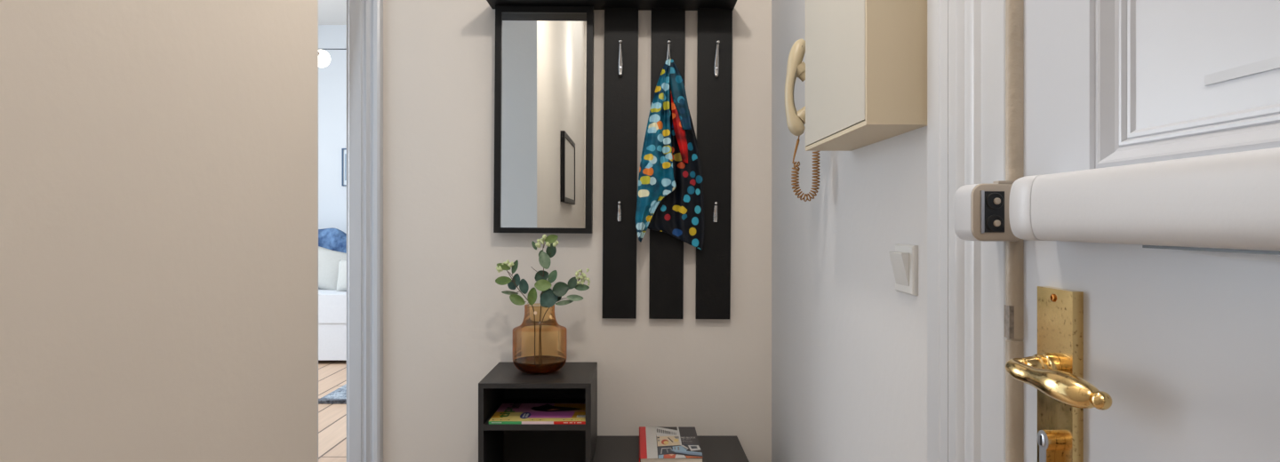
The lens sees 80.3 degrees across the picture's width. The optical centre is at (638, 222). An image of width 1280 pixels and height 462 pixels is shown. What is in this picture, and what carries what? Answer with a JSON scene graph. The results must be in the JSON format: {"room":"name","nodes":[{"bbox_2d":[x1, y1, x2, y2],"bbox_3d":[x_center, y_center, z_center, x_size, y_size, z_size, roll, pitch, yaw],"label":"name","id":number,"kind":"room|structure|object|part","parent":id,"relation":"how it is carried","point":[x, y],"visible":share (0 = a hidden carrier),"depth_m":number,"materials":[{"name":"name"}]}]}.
{"room":"entrance hallway","nodes":[
{"label":"entrance hallway","id":0,"kind":"room"},
{"bbox_2d":[0,0,317,461],"bbox_3d":[-0.597,-0.430,-0.515,0.120,3.300,3.569,0,0,0],"label":"wall","id":1,"kind":"structure","parent":0,"point":[158,158],"depth_m":0.84,"materials":[{"name":"beige paint"}]},
{"bbox_2d":[317,0,318,461],"bbox_3d":[-1.569,-0.430,1.213,2.063,3.300,0.120,0,0,0],"label":"wall","id":2,"kind":"structure","parent":0,"point":[317,0],"depth_m":1.27,"materials":[{"name":"white paint"}]},
{"bbox_2d":[318,24,346,233],"bbox_3d":[-2.050,-0.430,8.050,5.300,3.300,0.100,0,0,0],"label":"wall","id":3,"kind":"structure","parent":0,"point":[332,78],"depth_m":8.00,"materials":[{"name":"paint"}]},
{"bbox_2d":[341,148,346,186],"bbox_3d":[-2.910,-0.579,7.990,0.420,0.398,0.020,0,0,0],"label":"picture frame","id":4,"kind":"object","parent":3,"relation":"attached to","point":[343,150],"visible":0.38,"depth_m":7.99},
{"bbox_2d":[344,153,346,180],"bbox_3d":[-2.919,-0.579,7.991,0.338,0.278,0.004,0,0,0],"label":"print","id":5,"kind":"object","parent":4,"relation":"attached to","point":[345,154],"depth_m":7.99},
{"bbox_2d":[318,360,346,461],"bbox_3d":[-2.050,1.270,2.650,5.500,0.100,10.900,0,0,0],"label":"floor","id":6,"kind":"structure","parent":0,"point":[332,374],"depth_m":4.72,"materials":[{"name":"brown wood"}]},
{"bbox_2d":[318,288,346,360],"bbox_3d":[-3.000,0.755,7.195,3.000,0.930,1.410,0,0,0],"label":"sofa","id":7,"kind":"object","parent":6,"relation":"on","point":[332,304],"visible":0.03,"depth_m":6.50,"materials":[{"name":"fabric"}]},
{"bbox_2d":[318,246,346,290],"bbox_3d":[-2.900,0.435,7.018,0.601,0.489,0.235,0,0,0],"label":"throw pillow","id":8,"kind":"object","parent":7,"relation":"on","point":[328,260],"visible":0.38,"depth_m":6.94,"materials":[{"name":"grey fabric"}]},
{"bbox_2d":[318,227,346,253],"bbox_3d":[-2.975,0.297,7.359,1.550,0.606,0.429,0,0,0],"label":"throw pillow","id":9,"kind":"object","parent":7,"relation":"on","point":[333,239],"visible":0.11,"depth_m":7.24,"materials":[{"name":"blue fabric"}]},
{"bbox_2d":[318,288,346,323],"bbox_3d":[-3.000,0.743,6.970,3.000,0.245,0.960,0,0,0],"label":"seat cushion","id":10,"kind":"object","parent":7,"relation":"on","point":[332,304],"depth_m":6.49,"materials":[{"name":"fabric"}]},
{"bbox_2d":[336,259,346,291],"bbox_3d":[-2.520,0.475,6.828,0.425,0.338,0.188,0,0,7],"label":"throw pillow","id":11,"kind":"object","parent":7,"relation":"on","point":[341,284],"visible":0.21,"depth_m":6.78,"materials":[{"name":"grey fabric"}]},
{"bbox_2d":[318,384,346,404],"bbox_3d":[-1.345,1.208,5.753,1.690,0.023,1.335,0,0,0],"label":"rug","id":12,"kind":"object","parent":6,"relation":"on","point":[338,396],"visible":0.07,"depth_m":5.18,"materials":[{"name":"grey fabric"}]},
{"bbox_2d":[478,362,597,461],"bbox_3d":[-0.320,0.859,2.522,0.348,0.722,0.357,0,0,0],"label":"shelf unit","id":13,"kind":"object","parent":6,"relation":"on","point":[574,382],"visible":0.85,"depth_m":2.59,"materials":[{"name":"laminate"}]},
{"bbox_3d":[-0.486,0.867,2.522,0.017,0.706,0.357,0,0,0],"label":"panel","id":14,"kind":"part","parent":13,"relation":"part of","materials":[{"name":"laminate"}]},
{"bbox_2d":[483,398,585,430],"bbox_3d":[-0.320,0.635,2.519,0.315,0.018,0.350,0,0,0],"label":"shelf","id":15,"kind":"object","parent":13,"relation":"attached to","point":[486,426],"depth_m":2.35,"materials":[{"name":"laminate"}]},
{"bbox_2d":[488,403,585,423],"bbox_3d":[-0.313,0.621,2.467,0.300,0.009,0.237,0,0,0],"label":"magazine","id":16,"kind":"object","parent":13,"relation":"on","point":[507,413],"visible":0.98,"depth_m":2.44,"materials":[{"name":"paper"}]},
{"bbox_2d":[512,303,567,374],"bbox_3d":[-0.329,0.387,2.535,0.180,0.220,0.180,0,0,0],"label":"vase","id":17,"kind":"object","parent":13,"relation":"on","point":[549,364],"visible":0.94,"depth_m":2.56,"materials":[{"name":"orange glass"}]},
{"bbox_2d":[495,259,536,362],"bbox_3d":[-0.403,0.301,2.514,0.141,0.354,0.052,0,0,0],"label":"leafy sprig","id":18,"kind":"object","parent":17,"relation":"in","point":[512,284],"visible":1,"depth_m":2.51,"materials":[{"name":"green plant"}]},
{"bbox_3d":[-0.396,0.311,2.518,0.105,0.335,0.038,0,0,0],"label":"stem","id":19,"kind":"part","parent":18,"relation":"part of","materials":[{"name":"green plant"}]},
{"bbox_2d":[531,234,558,362],"bbox_3d":[-0.311,0.261,2.522,0.091,0.440,0.059,0,0,0],"label":"leafy sprig","id":20,"kind":"object","parent":17,"relation":"in","point":[548,299],"visible":1,"depth_m":2.51,"materials":[{"name":"green plant"}]},
{"bbox_2d":[540,268,590,362],"bbox_3d":[-0.243,0.316,2.512,0.170,0.325,0.051,0,0,0],"label":"leafy sprig","id":21,"kind":"object","parent":17,"relation":"in","point":[560,289],"visible":0.98,"depth_m":2.51,"materials":[{"name":"green plant"}]},
{"bbox_3d":[-0.320,0.852,2.696,0.315,0.676,0.005,0,0,0],"label":"panel","id":22,"kind":"part","parent":13,"relation":"part of","materials":[{"name":"black wood"}]},
{"bbox_3d":[-0.154,0.867,2.522,0.017,0.706,0.357,0,0,0],"label":"panel","id":23,"kind":"part","parent":13,"relation":"part of","materials":[{"name":"laminate"}]},
{"bbox_2d":[592,435,748,461],"bbox_3d":[0.103,0.990,2.490,0.497,0.459,0.420,0,0,0],"label":"bench","id":24,"kind":"object","parent":6,"relation":"on","point":[608,448],"visible":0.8,"depth_m":2.54,"materials":[{"name":"laminate"}]},
{"bbox_2d":[639,426,703,461],"bbox_3d":[0.100,0.737,2.470,0.195,0.046,0.356,0,0,0],"label":"book","id":25,"kind":"object","parent":24,"relation":"on","point":[656,444],"visible":1,"depth_m":2.44,"materials":[{"name":"paper"}]},
{"bbox_2d":[318,0,346,24],"bbox_3d":[-2.050,-2.130,5.400,5.500,0.100,5.400,0,0,0],"label":"ceiling","id":26,"kind":"structure","parent":0,"point":[330,12],"depth_m":7.52,"materials":[{"name":"paint"}]},
{"bbox_2d":[318,48,346,67],"bbox_3d":[-2.885,-1.652,5.998,1.230,0.856,0.144,0,0,0],"label":"globe lamp","id":27,"kind":"object","parent":26,"relation":"hanging from","point":[324,57],"visible":0.57,"depth_m":5.96,"materials":[{"name":"glass"}]},
{"bbox_3d":[-2.508,-1.294,6.000,0.140,0.140,0.140,0,0,0],"label":"globe","id":28,"kind":"part","parent":27,"relation":"part of","materials":[{"name":"white glass"}]},
{"bbox_3d":[-2.885,-1.383,6.060,1.230,0.009,0.009,0,0,0],"label":"rod","id":29,"kind":"part","parent":27,"relation":"part of","materials":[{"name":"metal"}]},
{"bbox_2d":[383,0,771,461],"bbox_3d":[-2.098,-0.430,2.760,5.405,3.300,0.120,0,0,0],"label":"wall","id":30,"kind":"structure","parent":0,"point":[447,321],"depth_m":2.70,"materials":[{"name":"white paint"}]},
{"bbox_2d":[346,0,383,461],"bbox_3d":[-1.445,0.086,2.744,1.074,2.268,0.152,0,0,0],"label":"door frame","id":31,"kind":"structure","parent":30,"relation":"attached to","point":[364,18],"depth_m":2.68,"materials":[{"name":"white paint"}]},
{"bbox_2d":[493,5,593,233],"bbox_3d":[-0.330,-0.357,2.671,0.342,0.792,0.057,0,0,0],"label":"wall mirror","id":32,"kind":"object","parent":30,"relation":"attached to","point":[544,69],"visible":1,"depth_m":2.65,"materials":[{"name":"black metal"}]},
{"bbox_2d":[486,0,736,319],"bbox_3d":[-0.095,-0.218,2.575,0.855,1.115,0.250,0,0,0],"label":"coat rack","id":33,"kind":"object","parent":30,"relation":"attached to","point":[715,17],"visible":0.77,"depth_m":2.67,"materials":[{"name":"black laminate"}]},
{"bbox_2d":[486,0,736,10],"bbox_3d":[-0.091,-0.765,2.575,0.855,0.020,0.250,0,0,0],"label":"shelf","id":34,"kind":"object","parent":33,"relation":"attached to","point":[598,4],"depth_m":2.63,"materials":[{"name":"black laminate"}]},
{"bbox_2d":[635,58,704,250],"bbox_3d":[0.112,-0.233,2.620,0.243,0.664,0.071,0,0,-9],"label":"scarf","id":35,"kind":"object","parent":33,"relation":"hanging from","point":[670,196],"visible":1,"depth_m":2.61,"materials":[{"name":"multicoloured fabric"}]},
{"bbox_2d":[771,0,927,461],"bbox_3d":[0.540,-0.430,-0.050,0.130,3.300,5.500,0,0,0],"label":"wall","id":36,"kind":"structure","parent":0,"point":[849,349],"depth_m":1.76,"materials":[{"name":"white paint"}]},
{"bbox_2d":[784,38,820,201],"bbox_3d":[0.417,-0.250,1.863,0.116,0.400,0.085,0,0,0],"label":"phone","id":37,"kind":"object","parent":36,"relation":"attached to","point":[796,120],"visible":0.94,"depth_m":1.85,"materials":[{"name":"beige plastic"}]},
{"bbox_2d":[796,61,805,81],"bbox_3d":[0.400,-0.369,1.860,0.049,0.050,0.038,0,0,0],"label":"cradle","id":38,"kind":"object","parent":37,"relation":"on","point":[800,66],"depth_m":1.84,"materials":[{"name":"beige plastic"}]},
{"bbox_2d":[797,106,805,124],"bbox_3d":[0.404,-0.262,1.860,0.044,0.044,0.036,0,0,0],"label":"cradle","id":39,"kind":"object","parent":37,"relation":"on","point":[801,114],"depth_m":1.84,"materials":[{"name":"beige plastic"}]},
{"bbox_3d":[0.410,-0.135,1.860,0.071,0.171,0.020,0,0,0],"label":"cord","id":40,"kind":"part","parent":37,"relation":"part of","materials":[{"name":"beige plastic"}]},
{"bbox_2d":[805,0,927,151],"bbox_3d":[0.425,-0.440,1.462,0.106,0.561,0.455,0,0,0],"label":"upper cabinet","id":41,"kind":"object","parent":36,"relation":"attached to","point":[866,60],"visible":0.98,"depth_m":1.28,"materials":[{"name":"beige paint"}]},
{"bbox_3d":[0.374,-0.440,1.464,0.005,0.542,0.440,0,0,0],"label":"door","id":42,"kind":"part","parent":41,"relation":"part of","materials":[{"name":"beige paint"}]},
{"bbox_2d":[888,243,917,295],"bbox_3d":[0.464,0.083,1.335,0.023,0.086,0.093,0,0,0],"label":"light switch","id":43,"kind":"object","parent":36,"relation":"attached to","point":[904,260],"visible":1,"depth_m":1.31,"materials":[{"name":"plastic"}]},
{"bbox_2d":[927,0,1023,461],"bbox_3d":[0.442,0.080,0.472,0.069,2.280,1.435,0,0,0],"label":"door frame","id":44,"kind":"structure","parent":36,"relation":"attached to","point":[975,47],"depth_m":1.04,"materials":[{"name":"white paint"}]},
{"bbox_3d":[0.436,-0.012,0.926,0.057,0.070,0.004,0,0,0],"label":"plate","id":45,"kind":"part","parent":44,"relation":"part of","materials":[{"name":"grey plastic"}]},
{"bbox_2d":[1005,0,1279,461],"bbox_3d":[0.467,0.174,0.479,0.116,2.068,0.918,0,0,0],"label":"door","id":46,"kind":"structure","parent":36,"relation":"in","point":[1144,208],"depth_m":0.70,"materials":[{"name":"paint"}]},
{"bbox_3d":[0.426,0.165,0.783,0.034,0.031,0.160,0,0,0],"label":"lever","id":47,"kind":"part","parent":46,"relation":"part of","materials":[{"name":"gold metal"}]},
{"bbox_3d":[0.469,0.207,0.846,0.012,0.266,0.072,0,0,0],"label":"handle","id":48,"kind":"part","parent":46,"relation":"part of","materials":[{"name":"gold metal"}]}
]}

